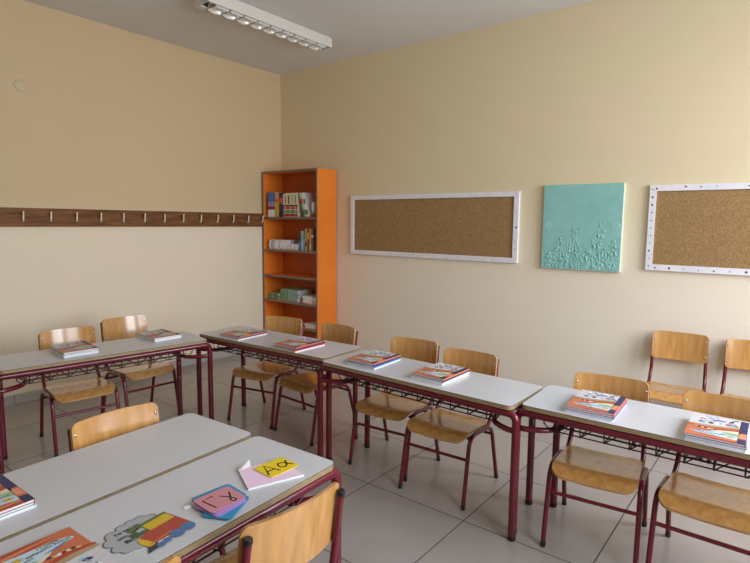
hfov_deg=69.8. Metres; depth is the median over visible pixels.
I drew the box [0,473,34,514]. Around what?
open textbook
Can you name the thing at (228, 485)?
card
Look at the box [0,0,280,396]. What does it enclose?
wall
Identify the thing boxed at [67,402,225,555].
chair
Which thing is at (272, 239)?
booklet
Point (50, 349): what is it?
open textbook
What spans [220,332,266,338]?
open textbook
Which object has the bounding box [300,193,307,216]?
book
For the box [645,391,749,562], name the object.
chair
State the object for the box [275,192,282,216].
book
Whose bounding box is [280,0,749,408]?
wall
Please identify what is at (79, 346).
open textbook
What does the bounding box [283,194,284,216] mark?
book
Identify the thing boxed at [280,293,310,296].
booklet
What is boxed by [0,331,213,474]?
school desk
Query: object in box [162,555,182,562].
chair
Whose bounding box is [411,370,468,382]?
open textbook
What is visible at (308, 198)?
book
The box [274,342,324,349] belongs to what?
open textbook
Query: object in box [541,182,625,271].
picture
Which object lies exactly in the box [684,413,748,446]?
open textbook
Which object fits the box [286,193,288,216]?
book
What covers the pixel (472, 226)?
cork board
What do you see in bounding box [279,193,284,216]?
book
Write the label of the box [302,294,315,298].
booklet
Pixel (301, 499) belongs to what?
wire basket
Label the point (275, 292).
booklet
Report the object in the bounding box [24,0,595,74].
ceiling
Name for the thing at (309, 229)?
book
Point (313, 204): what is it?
tin
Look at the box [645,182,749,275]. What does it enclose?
cork board
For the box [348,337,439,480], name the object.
chair
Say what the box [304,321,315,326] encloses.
booklet
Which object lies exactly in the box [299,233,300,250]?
book
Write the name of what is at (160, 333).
open textbook
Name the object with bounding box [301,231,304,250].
book
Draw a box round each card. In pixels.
[192,484,245,501]
[194,486,244,512]
[195,498,244,514]
[195,499,245,516]
[203,496,248,519]
[254,457,297,476]
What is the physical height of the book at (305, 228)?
0.235 m
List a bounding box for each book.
[268,192,274,216]
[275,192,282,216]
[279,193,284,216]
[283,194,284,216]
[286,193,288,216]
[288,194,289,216]
[289,193,290,216]
[291,193,293,216]
[294,193,295,216]
[296,193,303,216]
[298,193,305,216]
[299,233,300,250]
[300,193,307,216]
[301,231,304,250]
[302,193,315,216]
[303,232,304,250]
[305,228,306,250]
[307,228,310,250]
[309,229,310,250]
[311,228,315,250]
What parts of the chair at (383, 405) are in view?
leg, leg, seat, backrest, leg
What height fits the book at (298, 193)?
0.255 m
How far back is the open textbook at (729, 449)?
2.00 m
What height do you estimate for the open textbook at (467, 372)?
0.008 m
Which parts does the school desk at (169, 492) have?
frame rail, leg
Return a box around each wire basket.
[16,350,192,384]
[192,496,303,562]
[213,345,317,371]
[338,374,498,420]
[543,421,749,478]
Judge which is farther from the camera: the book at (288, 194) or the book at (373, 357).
the book at (288, 194)
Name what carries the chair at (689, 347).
on the floor
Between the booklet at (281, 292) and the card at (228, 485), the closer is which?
the card at (228, 485)
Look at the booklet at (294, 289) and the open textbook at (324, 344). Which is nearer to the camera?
the open textbook at (324, 344)
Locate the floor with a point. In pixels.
(422, 521)
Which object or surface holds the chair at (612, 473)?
on the floor
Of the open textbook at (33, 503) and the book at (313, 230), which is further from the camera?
the book at (313, 230)
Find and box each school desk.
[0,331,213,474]
[0,413,250,541]
[0,436,341,562]
[196,326,360,459]
[317,350,542,541]
[515,385,749,533]
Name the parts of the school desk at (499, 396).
leg, leg, frame rail, leg, leg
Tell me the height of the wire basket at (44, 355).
0.096 m
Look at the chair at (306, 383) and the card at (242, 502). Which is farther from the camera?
the chair at (306, 383)
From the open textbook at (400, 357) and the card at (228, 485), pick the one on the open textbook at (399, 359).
the open textbook at (400, 357)
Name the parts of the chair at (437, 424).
leg, leg, seat, backrest, leg, leg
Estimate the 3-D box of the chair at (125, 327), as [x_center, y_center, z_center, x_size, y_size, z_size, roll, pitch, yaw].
[-1.768,0.645,4.021,0.482,0.716,0.404,6,8,40]
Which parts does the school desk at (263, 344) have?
leg, leg, frame rail, leg, leg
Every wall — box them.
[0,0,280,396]
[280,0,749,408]
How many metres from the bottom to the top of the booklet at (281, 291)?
0.014 m
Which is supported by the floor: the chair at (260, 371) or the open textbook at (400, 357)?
the chair at (260, 371)
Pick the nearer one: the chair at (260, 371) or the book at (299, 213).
the chair at (260, 371)
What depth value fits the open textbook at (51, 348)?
3.24 m
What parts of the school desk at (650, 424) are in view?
leg, leg, frame rail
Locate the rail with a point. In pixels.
(9, 217)
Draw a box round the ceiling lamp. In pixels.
[194,0,331,50]
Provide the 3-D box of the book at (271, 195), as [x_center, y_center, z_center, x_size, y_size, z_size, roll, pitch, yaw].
[-1.084,-0.857,6.012,0.115,0.270,0.201,6,8,38]
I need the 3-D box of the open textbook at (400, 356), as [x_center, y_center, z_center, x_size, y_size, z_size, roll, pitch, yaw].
[-0.005,0.453,3.162,0.195,0.008,0.270,5,8,37]
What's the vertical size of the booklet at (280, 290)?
0.014 m
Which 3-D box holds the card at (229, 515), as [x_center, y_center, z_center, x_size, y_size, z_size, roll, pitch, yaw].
[-0.426,0.644,1.540,0.088,0.003,0.128,2,6,11]
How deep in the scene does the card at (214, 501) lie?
1.55 m
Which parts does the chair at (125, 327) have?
leg, leg, backrest, seat, leg, leg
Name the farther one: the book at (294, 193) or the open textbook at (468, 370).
the book at (294, 193)
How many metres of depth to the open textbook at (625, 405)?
2.29 m
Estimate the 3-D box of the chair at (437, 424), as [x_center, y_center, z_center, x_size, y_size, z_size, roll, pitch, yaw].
[0.430,0.780,3.000,0.404,0.716,0.482,5,8,35]
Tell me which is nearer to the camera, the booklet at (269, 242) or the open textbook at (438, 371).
the open textbook at (438, 371)
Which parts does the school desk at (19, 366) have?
leg, leg, frame rail, leg, leg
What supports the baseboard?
attached to the wall at (108, 117)
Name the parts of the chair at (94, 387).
leg, leg, backrest, seat, leg, leg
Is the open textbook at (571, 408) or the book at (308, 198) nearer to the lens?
the open textbook at (571, 408)
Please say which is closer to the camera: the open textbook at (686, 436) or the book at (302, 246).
the open textbook at (686, 436)
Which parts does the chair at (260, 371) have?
leg, leg, seat, leg, backrest, leg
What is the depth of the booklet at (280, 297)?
5.86 m
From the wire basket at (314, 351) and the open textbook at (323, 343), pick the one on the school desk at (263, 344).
the wire basket at (314, 351)
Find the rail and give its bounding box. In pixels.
[0,207,263,226]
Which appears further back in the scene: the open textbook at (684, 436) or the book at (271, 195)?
the book at (271, 195)
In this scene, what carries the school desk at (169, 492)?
on the floor
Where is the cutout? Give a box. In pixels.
[103,512,195,553]
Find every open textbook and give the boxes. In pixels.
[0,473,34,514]
[0,502,34,517]
[0,503,36,520]
[0,527,121,562]
[50,341,98,353]
[50,349,98,357]
[51,348,98,355]
[51,349,97,356]
[136,329,180,339]
[136,334,180,340]
[136,335,181,341]
[220,328,266,337]
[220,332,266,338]
[220,333,266,340]
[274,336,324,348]
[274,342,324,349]
[274,343,324,351]
[274,344,324,352]
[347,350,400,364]
[347,356,400,366]
[347,357,400,367]
[347,359,400,369]
[411,362,468,380]
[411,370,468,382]
[411,373,468,385]
[412,372,468,383]
[565,405,625,421]
[566,389,626,415]
[566,400,626,417]
[566,402,626,419]
[683,430,749,453]
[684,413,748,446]
[684,436,745,451]
[685,435,747,449]
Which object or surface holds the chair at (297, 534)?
on the floor
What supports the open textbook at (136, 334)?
on the open textbook at (136, 335)
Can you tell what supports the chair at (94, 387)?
on the floor
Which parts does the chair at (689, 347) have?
seat, backrest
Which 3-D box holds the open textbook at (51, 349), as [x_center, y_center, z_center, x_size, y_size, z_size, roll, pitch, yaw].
[-1.868,0.424,3.337,0.195,0.008,0.270,-6,9,-44]
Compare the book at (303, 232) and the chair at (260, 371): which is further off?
the book at (303, 232)
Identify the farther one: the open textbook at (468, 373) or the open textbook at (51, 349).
the open textbook at (51, 349)
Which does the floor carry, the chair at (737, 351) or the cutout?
the chair at (737, 351)
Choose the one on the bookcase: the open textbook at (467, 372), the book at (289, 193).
the book at (289, 193)
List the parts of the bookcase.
panel, panel, shelf, shelf, shelf, shelf, panel, shelf, panel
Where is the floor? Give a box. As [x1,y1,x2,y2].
[4,352,749,562]
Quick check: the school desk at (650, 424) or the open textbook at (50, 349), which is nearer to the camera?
the school desk at (650, 424)
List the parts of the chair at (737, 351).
seat, backrest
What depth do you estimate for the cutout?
1.41 m
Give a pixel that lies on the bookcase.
(282, 268)
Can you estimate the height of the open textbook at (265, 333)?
0.008 m
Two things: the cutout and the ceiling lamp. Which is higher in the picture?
the ceiling lamp
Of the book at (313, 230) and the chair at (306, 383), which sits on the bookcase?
the book at (313, 230)
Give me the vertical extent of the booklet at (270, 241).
0.012 m
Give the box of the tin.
[311,194,315,216]
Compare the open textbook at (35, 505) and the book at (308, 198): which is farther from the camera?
the book at (308, 198)
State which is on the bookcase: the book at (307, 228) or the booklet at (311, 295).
the book at (307, 228)
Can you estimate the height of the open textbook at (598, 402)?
0.010 m
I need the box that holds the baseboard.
[4,349,247,406]
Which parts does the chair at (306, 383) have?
leg, seat, leg, backrest, leg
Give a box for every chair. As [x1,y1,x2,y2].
[38,326,119,456]
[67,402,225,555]
[100,315,177,412]
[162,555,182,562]
[209,482,344,562]
[227,316,305,428]
[273,323,357,445]
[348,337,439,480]
[398,348,498,510]
[540,372,649,562]
[632,330,708,459]
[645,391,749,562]
[707,339,749,463]
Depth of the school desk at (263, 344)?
3.58 m
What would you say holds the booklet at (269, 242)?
on the booklet
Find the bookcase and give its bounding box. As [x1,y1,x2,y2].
[262,168,335,338]
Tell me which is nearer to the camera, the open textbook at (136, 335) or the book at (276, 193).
the open textbook at (136, 335)
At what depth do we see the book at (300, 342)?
3.50 m
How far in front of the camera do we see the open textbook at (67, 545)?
1.31 m
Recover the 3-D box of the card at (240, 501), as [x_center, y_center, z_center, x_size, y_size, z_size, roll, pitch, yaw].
[-0.447,0.635,1.554,0.100,0.004,0.112,5,8,36]
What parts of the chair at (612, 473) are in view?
leg, leg, seat, backrest, leg, leg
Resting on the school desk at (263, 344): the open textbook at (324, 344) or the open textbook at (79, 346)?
the open textbook at (324, 344)
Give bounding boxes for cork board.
[350,191,520,262]
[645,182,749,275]
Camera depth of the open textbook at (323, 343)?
3.43 m
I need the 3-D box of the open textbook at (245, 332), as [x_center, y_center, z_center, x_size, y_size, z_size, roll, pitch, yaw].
[-0.944,0.366,3.852,0.203,0.010,0.270,5,8,35]
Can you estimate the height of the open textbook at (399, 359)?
0.008 m
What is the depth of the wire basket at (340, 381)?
2.84 m
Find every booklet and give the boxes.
[268,291,280,294]
[269,239,298,240]
[269,242,298,243]
[270,241,298,242]
[280,290,311,292]
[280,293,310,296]
[280,297,302,300]
[281,287,311,291]
[281,291,311,294]
[281,292,312,295]
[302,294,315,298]
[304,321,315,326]
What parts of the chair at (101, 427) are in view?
backrest, leg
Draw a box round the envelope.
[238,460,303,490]
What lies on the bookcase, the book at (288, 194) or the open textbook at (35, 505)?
the book at (288, 194)
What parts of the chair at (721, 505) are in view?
leg, leg, seat, backrest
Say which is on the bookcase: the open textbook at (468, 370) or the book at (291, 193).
the book at (291, 193)
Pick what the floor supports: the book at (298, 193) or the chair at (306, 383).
the chair at (306, 383)
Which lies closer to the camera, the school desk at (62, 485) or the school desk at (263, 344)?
the school desk at (62, 485)
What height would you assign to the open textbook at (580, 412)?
0.009 m
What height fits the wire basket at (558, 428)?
0.096 m
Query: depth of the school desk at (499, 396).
2.76 m

